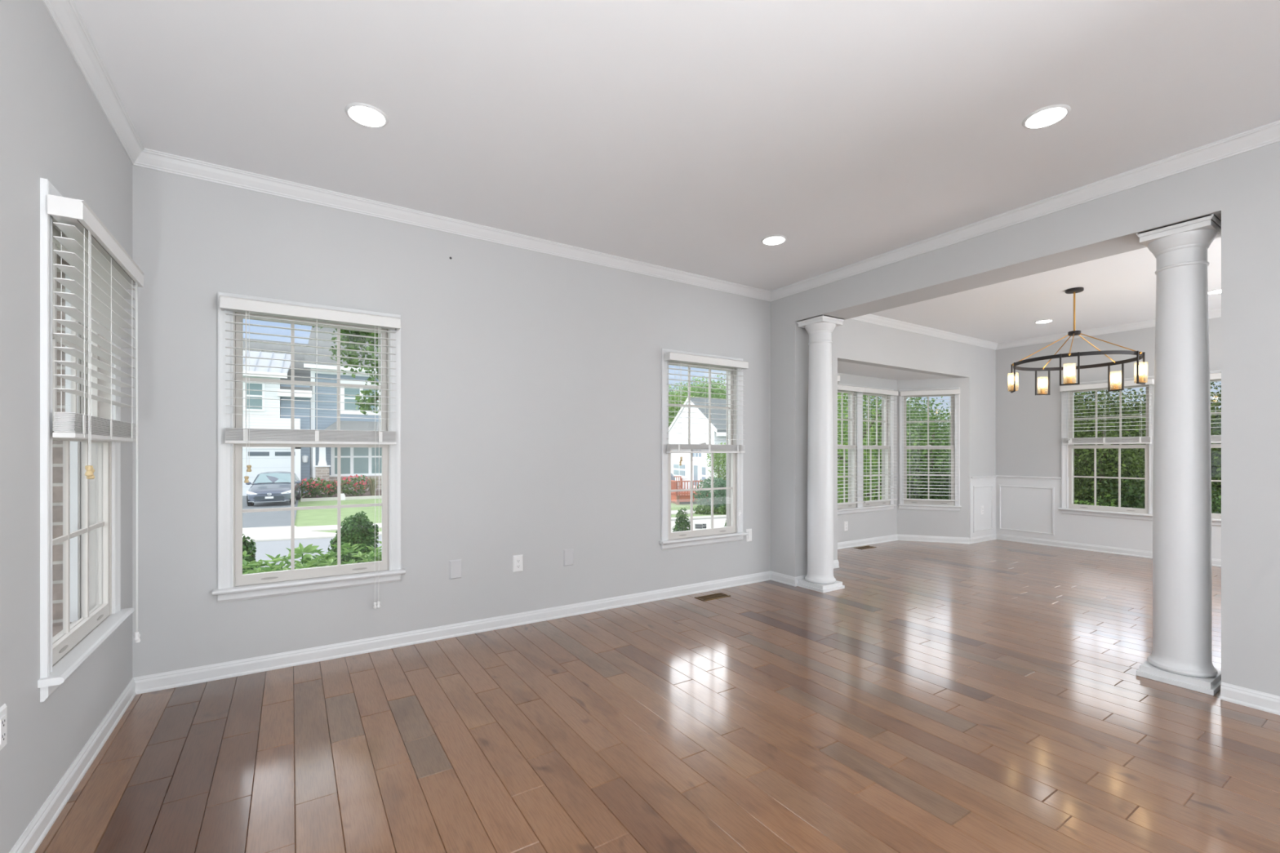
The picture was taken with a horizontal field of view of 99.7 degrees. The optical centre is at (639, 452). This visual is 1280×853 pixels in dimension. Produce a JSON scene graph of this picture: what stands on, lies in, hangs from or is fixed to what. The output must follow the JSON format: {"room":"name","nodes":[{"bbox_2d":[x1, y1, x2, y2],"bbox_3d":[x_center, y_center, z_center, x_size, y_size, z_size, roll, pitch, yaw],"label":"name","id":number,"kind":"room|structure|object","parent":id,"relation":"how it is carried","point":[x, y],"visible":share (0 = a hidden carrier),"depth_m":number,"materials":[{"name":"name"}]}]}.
{"room":"empty living room","nodes":[
{"label":"empty living room","id":0,"kind":"room"},
{"bbox_2d":[52,253,71,637],"bbox_3d":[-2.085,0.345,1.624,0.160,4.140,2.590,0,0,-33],"label":"house","id":1,"kind":"structure","parent":0,"point":[57,446],"depth_m":2.30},
{"bbox_2d":[0,0,132,852],"bbox_3d":[-1.012,-0.155,0.221,0.120,2.740,6.110,0,0,-33],"label":"wall","id":2,"kind":"structure","parent":0,"point":[53,126],"depth_m":1.67,"materials":[{"name":"grey paint"}]},
{"bbox_2d":[0,703,7,750],"bbox_3d":[-1.747,0.758,1.478,0.009,0.118,0.074,0,0,-33],"label":"wall outlet","id":3,"kind":"object","parent":2,"relation":"attached to","point":[3,709],"visible":1,"depth_m":1.48,"materials":[{"name":"white plastic"}]},
{"bbox_2d":[0,714,6,744],"bbox_3d":[-1.745,0.758,1.480,0.003,0.068,0.033,0,0,-33],"label":"receptacle","id":4,"kind":"object","parent":3,"relation":"attached to","point":[2,717],"depth_m":1.48,"materials":[{"name":"grey plastic"}]},
{"bbox_2d":[8,677,136,852],"bbox_3d":[-0.955,1.173,0.258,0.017,0.083,5.870,0,0,-33],"label":"baseboard","id":5,"kind":"structure","parent":2,"relation":"attached to","point":[40,825],"depth_m":1.93,"materials":[{"name":"white paint"}]},
{"bbox_2d":[37,177,134,702],"bbox_3d":[-2.181,-0.041,2.067,0.200,1.669,0.922,0,0,-33],"label":"window","id":6,"kind":"structure","parent":2,"relation":"in","point":[91,538],"depth_m":2.12,"materials":[{"name":"white paint"}]},
{"bbox_2d":[47,194,144,643],"bbox_3d":[-2.085,0.015,2.105,0.084,1.678,0.866,0,0,-33],"label":"window blind","id":7,"kind":"object","parent":6,"relation":"attached to","point":[100,270],"visible":1,"depth_m":1.96,"materials":[{"name":"white plastic"}]},
{"bbox_2d":[41,0,144,164],"bbox_3d":[-0.939,-1.486,0.269,0.055,0.078,5.870,0,0,-33],"label":"trim","id":8,"kind":"structure","parent":2,"relation":"attached to","point":[65,15],"depth_m":2.10,"materials":[{"name":"white paint"}]},
{"bbox_2d":[132,164,995,677],"bbox_3d":[1.054,-0.155,5.538,9.120,2.740,0.820,0,0,-33],"label":"wall","id":9,"kind":"structure","parent":0,"point":[531,380],"depth_m":3.64,"materials":[{"name":"grey paint"}]},
{"bbox_2d":[212,291,405,603],"bbox_3d":[-1.900,-0.029,3.171,0.948,1.669,0.170,0,0,-33],"label":"window","id":10,"kind":"structure","parent":9,"relation":"in","point":[233,585],"depth_m":3.10,"materials":[{"name":"white paint"}]},
{"bbox_2d":[219,295,400,608],"bbox_3d":[-1.853,0.055,3.099,0.876,1.758,0.084,0,0,-33],"label":"window blind","id":11,"kind":"object","parent":10,"relation":"attached to","point":[249,436],"visible":1,"depth_m":3.06,"materials":[{"name":"white plastic"}]},
{"bbox_2d":[133,147,770,302],"bbox_3d":[-0.637,-1.486,3.925,4.530,0.078,0.055,0,0,-33],"label":"trim","id":12,"kind":"structure","parent":9,"relation":"attached to","point":[148,158],"depth_m":3.39,"materials":[{"name":"white paint"}]},
{"bbox_2d":[133,570,770,694],"bbox_3d":[-0.647,1.173,3.941,4.530,0.083,0.017,0,0,-33],"label":"baseboard","id":13,"kind":"structure","parent":9,"relation":"attached to","point":[181,677],"depth_m":3.40,"materials":[{"name":"white paint"}]},
{"bbox_2d":[448,559,462,579],"bbox_3d":[-1.220,0.772,3.577,0.082,0.125,0.007,0,0,-33],"label":"blank plate","id":14,"kind":"object","parent":9,"relation":"attached to","point":[455,566],"visible":1,"depth_m":3.58,"materials":[{"name":"grey plastic"}]},
{"bbox_2d":[512,554,523,572],"bbox_3d":[-0.858,0.781,3.809,0.074,0.118,0.009,0,0,-33],"label":"wall outlet","id":15,"kind":"object","parent":9,"relation":"attached to","point":[517,560],"visible":1,"depth_m":3.81,"materials":[{"name":"white plastic"}]},
{"bbox_2d":[563,548,573,566],"bbox_3d":[-0.530,0.779,4.022,0.082,0.125,0.007,0,0,-33],"label":"blank plate","id":16,"kind":"object","parent":9,"relation":"attached to","point":[568,554],"visible":1,"depth_m":4.02,"materials":[{"name":"grey plastic"}]},
{"bbox_2d":[659,348,747,550],"bbox_3d":[0.543,-0.029,4.750,0.948,1.669,0.170,0,0,-33],"label":"window","id":17,"kind":"structure","parent":9,"relation":"in","point":[733,531],"depth_m":4.80,"materials":[{"name":"white paint"}]},
{"bbox_2d":[663,351,748,516],"bbox_3d":[0.590,-0.128,4.678,0.876,1.393,0.084,0,0,-33],"label":"window blind","id":18,"kind":"object","parent":17,"relation":"attached to","point":[680,357],"visible":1,"depth_m":4.63,"materials":[{"name":"white plastic"}]},
{"bbox_2d":[746,528,751,542],"bbox_3d":[1.016,0.768,5.021,0.074,0.118,0.009,0,0,-33],"label":"light switch","id":19,"kind":"object","parent":9,"relation":"attached to","point":[748,537],"visible":1,"depth_m":5.01,"materials":[{"name":"white plastic"}]},
{"bbox_2d":[837,383,896,515],"bbox_3d":[2.848,-0.043,7.072,1.480,1.658,0.170,0,0,-33],"label":"window","id":20,"kind":"structure","parent":9,"relation":"in","point":[887,429],"depth_m":7.09,"materials":[{"name":"white paint"}]},
{"bbox_2d":[837,384,865,505],"bbox_3d":[2.580,-0.099,6.806,0.738,1.491,0.069,0,0,-33],"label":"window blind","id":21,"kind":"object","parent":20,"relation":"attached to","point":[842,388],"visible":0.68,"depth_m":6.86,"materials":[{"name":"white plastic"}]},
{"bbox_2d":[862,387,897,502],"bbox_3d":[3.201,-0.099,7.207,0.738,1.491,0.069,0,0,-33],"label":"window blind","id":22,"kind":"object","parent":20,"relation":"attached to","point":[868,390],"visible":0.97,"depth_m":7.16,"materials":[{"name":"white plastic"}]},
{"bbox_2d":[833,533,996,568],"bbox_3d":[3.081,1.173,6.766,4.140,0.083,0.717,0,0,-33],"label":"baseboard","id":23,"kind":"structure","parent":9,"relation":"attached to","point":[851,544],"depth_m":7.29,"materials":[{"name":"white paint"}]},
{"bbox_2d":[850,314,997,350],"bbox_3d":[3.282,-1.486,6.457,4.140,0.078,0.055,0,0,-33],"label":"trim","id":24,"kind":"structure","parent":9,"relation":"attached to","point":[871,318],"depth_m":6.56,"materials":[{"name":"white paint"}]},
{"bbox_2d":[897,387,961,511],"bbox_3d":[3.951,-0.044,7.396,0.756,1.661,0.170,0,0,20],"label":"window","id":25,"kind":"structure","parent":9,"relation":"in","point":[954,446],"depth_m":7.37,"materials":[{"name":"white paint"}]},
{"bbox_2d":[899,389,959,501],"bbox_3d":[3.923,-0.099,7.323,0.720,1.491,0.069,0,0,20],"label":"window blind","id":26,"kind":"object","parent":25,"relation":"attached to","point":[942,392],"visible":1,"depth_m":7.30,"materials":[{"name":"white plastic"}]},
{"bbox_2d":[969,476,971,537],"bbox_3d":[4.407,0.728,7.209,0.022,0.815,0.012,0,0,-33],"label":"trim","id":27,"kind":"structure","parent":9,"relation":"attached to","point":[970,477],"depth_m":7.20,"materials":[{"name":"white paint"}]},
{"bbox_2d":[971,478,995,537],"bbox_3d":[4.704,0.747,7.406,0.720,0.776,0.005,0,0,-33],"label":"trim","id":28,"kind":"structure","parent":9,"relation":"attached to","point":[983,495],"depth_m":7.42,"materials":[{"name":"white paint"}]},
{"bbox_2d":[971,475,996,479],"bbox_3d":[4.716,0.341,7.401,0.705,0.042,0.026,0,0,-33],"label":"trim","id":29,"kind":"structure","parent":9,"relation":"attached to","point":[979,477],"depth_m":7.38,"materials":[{"name":"white paint"}]},
{"bbox_2d":[35,539,1279,852],"bbox_3d":[2.615,1.216,3.011,9.040,0.003,6.620,0,0,-33],"label":"floor","id":30,"kind":"structure","parent":0,"point":[989,696],"depth_m":2.31,"materials":[{"name":"brown wood"}]},
{"bbox_2d":[694,592,729,601],"bbox_3d":[0.612,1.213,4.553,0.290,0.004,0.125,0,0,-33],"label":"floor vent","id":31,"kind":"object","parent":30,"relation":"in","point":[710,597],"visible":1,"depth_m":4.54,"materials":[{"name":"brown wood"}]},
{"bbox_2d":[796,315,844,592],"bbox_3d":[1.631,0.009,4.888,0.295,2.412,0.295,0,0,-33],"label":"column","id":32,"kind":"structure","parent":30,"relation":"on","point":[820,577],"depth_m":4.79,"materials":[{"name":"white paint"}]},
{"bbox_2d":[1136,213,1221,695],"bbox_3d":[2.913,0.009,2.907,0.295,2.412,0.295,0,0,-33],"label":"column","id":33,"kind":"structure","parent":30,"relation":"on","point":[1180,656],"depth_m":2.83,"materials":[{"name":"white paint"}]},
{"bbox_2d":[73,0,1279,343],"bbox_3d":[2.818,-1.585,2.696,9.240,0.120,6.110,0,0,-33],"label":"ceiling","id":34,"kind":"structure","parent":0,"point":[685,135],"depth_m":2.38,"materials":[{"name":"white paint"}]},
{"bbox_2d":[344,102,388,127],"bbox_3d":[-1.233,-1.520,2.442,0.178,0.008,0.178,0,0,-33],"label":"recessed light","id":35,"kind":"object","parent":34,"relation":"in","point":[365,114],"visible":1,"depth_m":2.43,"materials":[{"name":"white paint"}]},
{"bbox_2d":[761,235,786,244],"bbox_3d":[0.960,-1.520,3.870,0.178,0.008,0.178,0,0,-33],"label":"recessed light","id":36,"kind":"object","parent":34,"relation":"in","point":[772,239],"visible":1,"depth_m":3.86,"materials":[{"name":"white plastic"}]},
{"bbox_2d":[1022,104,1071,128],"bbox_3d":[1.841,-1.520,2.452,0.178,0.008,0.178,0,0,-33],"label":"recessed light","id":37,"kind":"object","parent":34,"relation":"in","point":[1046,116],"visible":1,"depth_m":2.44,"materials":[{"name":"white plastic"}]},
{"bbox_2d":[1007,287,1147,395],"bbox_3d":[4.058,-1.056,5.016,0.993,0.936,0.993,0,0,-33],"label":"chandelier","id":38,"kind":"object","parent":34,"relation":"hanging from","point":[1140,370],"visible":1,"depth_m":5.02,"materials":[{"name":"black metal"}]},
{"bbox_2d":[1008,384,1017,391],"bbox_3d":[3.619,-0.631,5.242,0.068,0.065,0.068,0,0,-33],"label":"socket","id":39,"kind":"object","parent":38,"relation":"attached to","point":[1012,386],"depth_m":5.23,"materials":[{"name":"glass"}]},
{"bbox_2d":[1064,376,1074,383],"bbox_3d":[3.728,-0.631,4.691,0.068,0.065,0.068,0,0,-33],"label":"socket","id":40,"kind":"object","parent":38,"relation":"attached to","point":[1068,378],"depth_m":4.67,"materials":[{"name":"glass"}]},
{"bbox_2d":[1111,382,1120,390],"bbox_3d":[4.522,-0.631,5.134,0.068,0.065,0.068,0,0,-33],"label":"socket","id":41,"kind":"object","parent":38,"relation":"attached to","point":[1115,384],"depth_m":5.12,"materials":[{"name":"glass"}]},
{"bbox_2d":[1135,374,1146,382],"bbox_3d":[4.286,-0.631,4.624,0.068,0.065,0.068,0,0,-33],"label":"socket","id":42,"kind":"object","parent":38,"relation":"attached to","point":[1141,377],"depth_m":4.61,"materials":[{"name":"glass"}]},
{"bbox_2d":[837,360,953,380],"bbox_3d":[2.984,-1.067,6.862,3.060,0.120,0.710,0,0,-33],"label":"ceiling","id":43,"kind":"structure","parent":0,"point":[843,367],"depth_m":6.79,"materials":[{"name":"white paint"}]},
{"bbox_2d":[770,141,1279,696],"bbox_3d":[2.982,-0.155,2.801,0.330,2.740,5.870,0,0,-33],"label":"wall partition","id":44,"kind":"structure","parent":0,"point":[1242,190],"depth_m":2.69,"materials":[{"name":"grey paint"}]},
{"bbox_2d":[770,571,806,586],"bbox_3d":[1.475,1.173,5.134,0.364,0.083,0.317,0,0,-33],"label":"baseboard","id":45,"kind":"structure","parent":44,"relation":"attached to","point":[775,576],"depth_m":5.00,"materials":[{"name":"white paint"}]},
{"bbox_2d":[770,120,1279,301],"bbox_3d":[2.820,-1.486,2.697,0.055,0.078,5.870,0,0,-33],"label":"trim","id":46,"kind":"structure","parent":44,"relation":"attached to","point":[1268,134],"depth_m":3.17,"materials":[{"name":"white paint"}]},
{"bbox_2d":[1220,681,1279,715],"bbox_3d":[3.646,1.173,1.453,0.017,0.083,2.884,0,0,-33],"label":"baseboard","id":47,"kind":"structure","parent":44,"relation":"attached to","point":[1253,699],"depth_m":2.58,"materials":[{"name":"white paint"}]},
{"bbox_2d":[995,316,1221,477],"bbox_3d":[6.486,-0.155,5.422,0.120,2.740,5.270,0,0,-33],"label":"wall","id":48,"kind":"structure","parent":0,"point":[1028,424],"depth_m":7.10,"materials":[{"name":"grey paint"}]},
{"bbox_2d":[998,484,1054,535],"bbox_3d":[5.198,0.761,7.287,0.012,0.625,0.658,0,0,-33],"label":"trim","id":49,"kind":"structure","parent":48,"relation":"attached to","point":[999,486],"depth_m":7.26,"materials":[{"name":"white paint"}]},
{"bbox_2d":[995,475,1061,480],"bbox_3d":[5.204,0.341,7.271,0.026,0.042,0.774,0,0,-33],"label":"trim","id":50,"kind":"structure","parent":48,"relation":"attached to","point":[997,477],"depth_m":7.24,"materials":[{"name":"white paint"}]},
{"bbox_2d":[1057,375,1154,520],"bbox_3d":[5.694,-0.049,6.583,0.170,1.669,0.948,0,0,-33],"label":"window","id":51,"kind":"structure","parent":48,"relation":"in","point":[1067,451],"depth_m":6.63,"materials":[{"name":"white paint"}]},
{"bbox_2d":[1059,378,1154,444],"bbox_3d":[5.622,-0.473,6.537,0.084,0.741,0.876,0,0,-33],"label":"window blind","id":52,"kind":"object","parent":51,"relation":"attached to","point":[1077,441],"visible":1,"depth_m":6.53,"materials":[{"name":"white plastic"}]},
{"bbox_2d":[995,475,1221,559],"bbox_3d":[6.434,0.725,5.389,0.005,0.820,5.270,0,0,-33],"label":"wainscoting","id":53,"kind":"structure","parent":48,"relation":"attached to","point":[1030,509],"depth_m":6.99,"materials":[{"name":"white paint"}]},
{"bbox_2d":[995,308,1221,350],"bbox_3d":[6.412,-1.486,5.375,0.055,0.078,5.270,0,0,-33],"label":"trim","id":54,"kind":"structure","parent":48,"relation":"attached to","point":[1216,313],"depth_m":6.65,"materials":[{"name":"white paint"}]},
{"bbox_2d":[995,533,1221,566],"bbox_3d":[6.428,1.173,5.385,0.017,0.083,5.270,0,0,-33],"label":"baseboard","id":55,"kind":"structure","parent":48,"relation":"attached to","point":[1129,552],"depth_m":6.75,"materials":[{"name":"white paint"}]},
{"bbox_2d":[1209,369,1221,526],"bbox_3d":[6.356,-0.049,5.559,0.170,1.669,0.948,0,0,-33],"label":"window","id":56,"kind":"structure","parent":48,"relation":"in","point":[1215,517],"depth_m":5.79,"materials":[{"name":"white paint"}]},
{"bbox_2d":[1209,372,1221,443],"bbox_3d":[6.284,-0.473,5.512,0.084,0.741,0.876,0,0,-33],"label":"window blind","id":57,"kind":"object","parent":56,"relation":"attached to","point":[1214,438],"visible":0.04,"depth_m":5.74,"materials":[{"name":"white plastic"}]},
{"label":"outside","id":58,"kind":"structure","parent":0,"visible":0},
{"bbox_2d":[242,495,298,528],"bbox_3d":[-17.503,2.473,23.149,5.120,0.185,16.516,0,0,-33],"label":"driveway","id":59,"kind":"structure","parent":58,"point":[273,518],"depth_m":20.50,"materials":[{"name":"concrete"}]},
{"bbox_2d":[245,471,301,506],"bbox_3d":[-17.414,1.643,25.845,2.160,1.475,4.650,0,0,-28],"label":"car","id":60,"kind":"object","parent":59,"relation":"on","point":[267,486],"visible":0.95,"depth_m":24.47,"materials":[{"name":"blue paint"}]},
{"bbox_2d":[253,495,284,500],"bbox_3d":[-16.377,2.000,23.884,1.160,0.180,0.142,0,0,-28],"label":"grille","id":61,"kind":"object","parent":60,"relation":"attached to","point":[255,497],"depth_m":23.82,"materials":[{"name":"grey"}]},
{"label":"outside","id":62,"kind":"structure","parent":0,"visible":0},
{"bbox_2d":[242,525,336,537],"bbox_3d":[-12.417,2.462,15.656,6.986,0.205,2.455,0,0,-22],"label":"apron","id":63,"kind":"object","parent":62,"point":[268,531],"visible":0.23,"depth_m":15.97,"materials":[{"name":"concrete"}]},
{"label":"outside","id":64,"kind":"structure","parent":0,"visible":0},
{"bbox_2d":[294,497,726,533],"bbox_3d":[-6.393,2.615,37.538,150.000,0.400,150.000,0,0,-33],"label":"lawn","id":65,"kind":"structure","parent":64,"point":[323,517],"depth_m":21.95,"materials":[{"name":"green plant"}]},
{"bbox_2d":[242,533,257,573],"bbox_3d":[-6.409,1.868,8.602,0.658,1.295,0.632,0,0,-33],"label":"evergreen shrub","id":66,"kind":"object","parent":65,"relation":"on","point":[247,546],"visible":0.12,"depth_m":8.63,"materials":[{"name":"green plant"}]},
{"bbox_2d":[242,326,381,495],"bbox_3d":[-22.524,-2.949,33.784,16.828,10.727,10.000,0,0,-33],"label":"house","id":67,"kind":"structure","parent":65,"relation":"on","point":[309,462],"depth_m":32.09,"materials":[{"name":"white"}]},
{"bbox_2d":[242,540,381,574],"bbox_3d":[-2.381,1.558,4.516,3.992,1.719,1.271,0,0,-33],"label":"hedge","id":68,"kind":"object","parent":65,"relation":"on","point":[308,562],"visible":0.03,"depth_m":4.31,"materials":[{"name":"green plant"}]},
{"bbox_2d":[301,324,380,415],"bbox_3d":[-3.300,-0.284,8.045,3.480,5.614,2.205,0,0,-33],"label":"tree","id":69,"kind":"object","parent":65,"relation":"on","point":[343,338],"visible":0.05,"depth_m":7.70,"materials":[{"name":"green plant"}]},
{"bbox_2d":[300,495,381,502],"bbox_3d":[-13.534,2.420,28.699,7.606,0.290,0.300,0,0,-31],"label":"edging","id":70,"kind":"object","parent":65,"relation":"on","point":[372,496],"visible":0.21,"depth_m":27.46,"materials":[{"name":"concrete"}]},
{"bbox_2d":[302,490,381,498],"bbox_3d":[-15.206,2.465,31.369,7.500,0.200,6.400,0,0,-33],"label":"flower bed","id":71,"kind":"object","parent":65,"relation":"on","point":[367,493],"visible":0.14,"depth_m":30.20,"materials":[{"name":"brown soil"}]},
{"bbox_2d":[299,476,325,497],"bbox_3d":[-17.594,1.879,28.465,1.879,1.166,1.304,0,0,-33],"label":"rose bush","id":72,"kind":"object","parent":71,"relation":"on","point":[305,489],"visible":0.49,"depth_m":28.41,"materials":[{"name":"green plant"}]},
{"bbox_2d":[303,479,337,497],"bbox_3d":[-16.836,1.925,28.604,1.741,1.074,1.173,0,0,-33],"label":"rose bush","id":73,"kind":"object","parent":71,"relation":"on","point":[331,487],"visible":0.92,"depth_m":28.49,"materials":[{"name":"green plant"}]},
{"bbox_2d":[331,474,371,496],"bbox_3d":[-15.824,1.826,29.668,1.960,1.273,1.330,0,0,-33],"label":"rose bush","id":74,"kind":"object","parent":71,"relation":"on","point":[361,484],"visible":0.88,"depth_m":29.57,"materials":[{"name":"green plant"}]},
{"bbox_2d":[365,476,381,495],"bbox_3d":[-14.878,1.829,30.037,1.058,1.091,1.004,0,0,25],"label":"ornamental grass","id":75,"kind":"object","parent":71,"relation":"on","point":[371,485],"depth_m":29.95,"materials":[{"name":"beige plant"}]},
{"bbox_2d":[327,511,378,564],"bbox_3d":[-4.713,1.741,8.987,0.846,1.548,0.822,0,0,10],"label":"evergreen shrub","id":76,"kind":"object","parent":65,"relation":"on","point":[352,531],"visible":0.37,"depth_m":8.82,"materials":[{"name":"green plant"}]},
{"bbox_2d":[668,388,693,427],"bbox_3d":[1.866,-1.212,42.037,6.455,7.453,6.315,0,0,11],"label":"tree","id":77,"kind":"object","parent":65,"relation":"on","point":[674,408],"visible":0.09,"depth_m":40.78,"materials":[{"name":"green plant"}]},
{"bbox_2d":[671,507,690,532],"bbox_3d":[0.712,1.776,9.029,0.690,1.712,0.611,0,0,-33],"label":"evergreen shrub","id":78,"kind":"object","parent":65,"relation":"on","point":[682,525],"visible":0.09,"depth_m":8.97,"materials":[{"name":"green plant"}]},
{"bbox_2d":[671,475,710,504],"bbox_3d":[1.360,2.027,27.470,3.481,1.435,4.820,0,0,-17],"label":"deck","id":79,"kind":"object","parent":65,"relation":"on","point":[677,497],"visible":0.37,"depth_m":25.30,"materials":[{"name":"red wood"}]},
{"bbox_2d":[668,382,715,399],"bbox_3d":[4.719,-2.743,60.002,7.998,10.516,8.263,0,0,18],"label":"tree","id":80,"kind":"object","parent":65,"relation":"on","point":[670,386],"visible":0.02,"depth_m":59.26,"materials":[{"name":"green plant"}]},
{"bbox_2d":[673,373,726,414],"bbox_3d":[5.966,-2.484,51.028,6.905,9.998,7.176,0,0,17],"label":"tree","id":81,"kind":"object","parent":65,"relation":"on","point":[713,385],"visible":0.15,"depth_m":50.08,"materials":[{"name":"green plant"}]},
{"bbox_2d":[694,523,706,528],"bbox_3d":[1.054,1.849,9.397,0.200,1.232,0.017,0,0,6],"label":"sign","id":82,"kind":"object","parent":65,"relation":"on","point":[697,526],"visible":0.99,"depth_m":9.39,"materials":[{"name":"white plastic"}]},
{"bbox_2d":[693,476,726,510],"bbox_3d":[3.574,1.811,22.271,2.904,1.639,2.163,0,0,12],"label":"hedge","id":83,"kind":"object","parent":65,"relation":"on","point":[718,482],"visible":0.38,"depth_m":21.88,"materials":[{"name":"green plant"}]},
{"bbox_2d":[693,504,726,514],"bbox_3d":[3.090,2.269,21.425,2.058,0.553,0.963,0,0,-2],"label":"bush","id":84,"kind":"object","parent":65,"relation":"on","point":[721,509],"visible":0.57,"depth_m":21.23,"materials":[{"name":"green plant"}]},
{"bbox_2d":[705,442,726,493],"bbox_3d":[3.925,1.028,23.391,2.106,2.974,1.880,0,0,-33],"label":"tree","id":85,"kind":"object","parent":65,"relation":"on","point":[720,460],"visible":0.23,"depth_m":23.17,"materials":[{"name":"green plant"}]},
{"bbox_2d":[668,397,865,491],"bbox_3d":[7.048,-0.190,30.622,9.375,5.610,7.470,0,0,-17],"label":"house","id":86,"kind":"structure","parent":65,"relation":"on","point":[700,468],"depth_m":28.41,"materials":[{"name":"white plastic"}]},
{"bbox_2d":[837,395,876,502],"bbox_3d":[4.964,-0.142,14.627,3.539,5.325,3.394,0,0,-33],"label":"tree","id":87,"kind":"object","parent":65,"relation":"on","point":[864,396],"visible":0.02,"depth_m":14.04,"materials":[{"name":"green plant"}]},
{"bbox_2d":[837,392,920,502],"bbox_3d":[3.913,0.270,10.296,2.653,4.502,2.595,0,0,-33],"label":"tree","id":88,"kind":"object","parent":65,"relation":"on","point":[840,459],"visible":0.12,"depth_m":9.97,"materials":[{"name":"green plant"}]},
{"bbox_2d":[837,395,942,502],"bbox_3d":[5.737,0.088,13.295,3.018,4.866,2.887,0,0,-30],"label":"tree","id":89,"kind":"object","parent":65,"relation":"on","point":[874,397],"visible":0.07,"depth_m":12.90,"materials":[{"name":"green plant"}]},
{"bbox_2d":[862,396,948,499],"bbox_3d":[8.085,0.276,16.651,3.658,4.490,3.538,0,0,-28],"label":"tree","id":90,"kind":"object","parent":65,"relation":"on","point":[926,397],"visible":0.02,"depth_m":16.53,"materials":[{"name":"green plant"}]},
{"bbox_2d":[867,462,951,500],"bbox_3d":[5.819,1.204,11.062,2.672,2.430,2.556,0,0,-33],"label":"shrub","id":91,"kind":"object","parent":65,"relation":"on","point":[948,487],"visible":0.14,"depth_m":10.77,"materials":[{"name":"green plant"}]},
{"bbox_2d":[871,396,951,499],"bbox_3d":[6.261,0.556,11.942,2.446,3.933,2.379,0,0,-33],"label":"tree","id":92,"kind":"object","parent":65,"relation":"on","point":[931,438],"visible":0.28,"depth_m":11.65,"materials":[{"name":"green plant"}]},
{"bbox_2d":[910,409,951,493],"bbox_3d":[8.451,0.647,14.791,3.321,3.751,3.120,0,0,-39],"label":"tree","id":93,"kind":"object","parent":65,"relation":"on","point":[941,423],"visible":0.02,"depth_m":14.68,"materials":[{"name":"green plant"}]},
{"bbox_2d":[839,392,1221,502],"bbox_3d":[17.332,0.504,22.730,19.020,5.236,9.365,0,0,37],"label":"woodland","id":94,"kind":"object","parent":65,"relation":"on","point":[1219,393],"visible":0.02,"depth_m":20.00,"materials":[{"name":"green plant"}]},
{"bbox_2d":[1074,494,1118,506],"bbox_3d":[8.480,1.613,10.511,1.765,1.618,1.704,0,0,-33],"label":"shrub","id":95,"kind":"object","parent":65,"relation":"on","point":[1112,504],"visible":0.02,"depth_m":10.41,"materials":[{"name":"green plant"}]},
{"bbox_2d":[1074,388,1144,504],"bbox_3d":[13.260,-0.075,16.929,4.779,5.192,4.628,0,0,-30],"label":"tree","id":96,"kind":"object","parent":65,"relation":"on","point":[1076,393],"visible":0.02,"depth_m":15.75,"materials":[{"name":"green plant"}]},
{"bbox_2d":[1074,389,1146,506],"bbox_3d":[9.968,0.429,11.883,2.854,4.185,2.726,0,0,-36],"label":"tree","id":97,"kind":"object","parent":65,"relation":"on","point":[1103,469],"visible":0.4,"depth_m":11.42,"materials":[{"name":"green plant"}]},
{"bbox_2d":[1074,387,1221,507],"bbox_3d":[13.431,0.285,14.812,4.409,4.472,4.230,0,0,-39],"label":"tree","id":98,"kind":"object","parent":65,"relation":"on","point":[1144,413],"visible":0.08,"depth_m":14.43,"materials":[{"name":"green plant"}]},
{"bbox_2d":[1076,473,1221,513],"bbox_3d":[9.505,1.318,10.249,2.429,2.205,2.350,0,0,-33],"label":"shrub","id":99,"kind":"object","parent":65,"relation":"on","point":[1141,505],"visible":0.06,"depth_m":10.27,"materials":[{"name":"green plant"}]},
{"bbox_2d":[1120,381,1221,511],"bbox_3d":[14.998,0.238,14.011,4.784,4.566,4.680,0,0,-33],"label":"tree","id":100,"kind":"object","parent":65,"relation":"on","point":[1214,404],"visible":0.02,"depth_m":13.54,"materials":[{"name":"green plant"}]},
{"bbox_2d":[1211,493,1221,513],"bbox_3d":[11.334,1.538,10.579,2.567,1.749,2.568,0,0,-36],"label":"shrub","id":101,"kind":"object","parent":65,"relation":"on","point":[1220,495],"visible":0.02,"depth_m":10.57,"materials":[{"name":"green plant"}]},
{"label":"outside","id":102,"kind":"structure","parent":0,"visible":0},
{"bbox_2d":[297,509,710,531],"bbox_3d":[-15.650,2.475,15.010,51.226,0.180,1.177,0,0,-22],"label":"sidewalk","id":103,"kind":"structure","parent":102,"point":[330,527],"depth_m":17.38,"materials":[{"name":"concrete"}]},
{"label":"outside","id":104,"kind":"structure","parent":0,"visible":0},
{"bbox_2d":[249,517,726,569],"bbox_3d":[-6.066,2.487,13.076,66.474,0.156,6.031,0,0,-22],"label":"street","id":105,"kind":"structure","parent":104,"point":[273,548],"depth_m":13.76,"materials":[{"name":"grey asphalt"}]},
{"bbox_2d":[245,515,726,542],"bbox_3d":[-7.884,2.465,15.890,65.375,0.200,0.539,0,0,-22],"label":"kerb","id":106,"kind":"object","parent":105,"relation":"on","point":[330,535],"depth_m":15.22,"materials":[{"name":"concrete"}]},
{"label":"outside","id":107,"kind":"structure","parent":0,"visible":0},
{"bbox_2d":[671,518,726,532],"bbox_3d":[2.951,2.480,17.086,11.500,0.170,5.331,0,0,-24],"label":"apron","id":108,"kind":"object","parent":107,"point":[717,522],"depth_m":18.47,"materials":[{"name":"concrete"}]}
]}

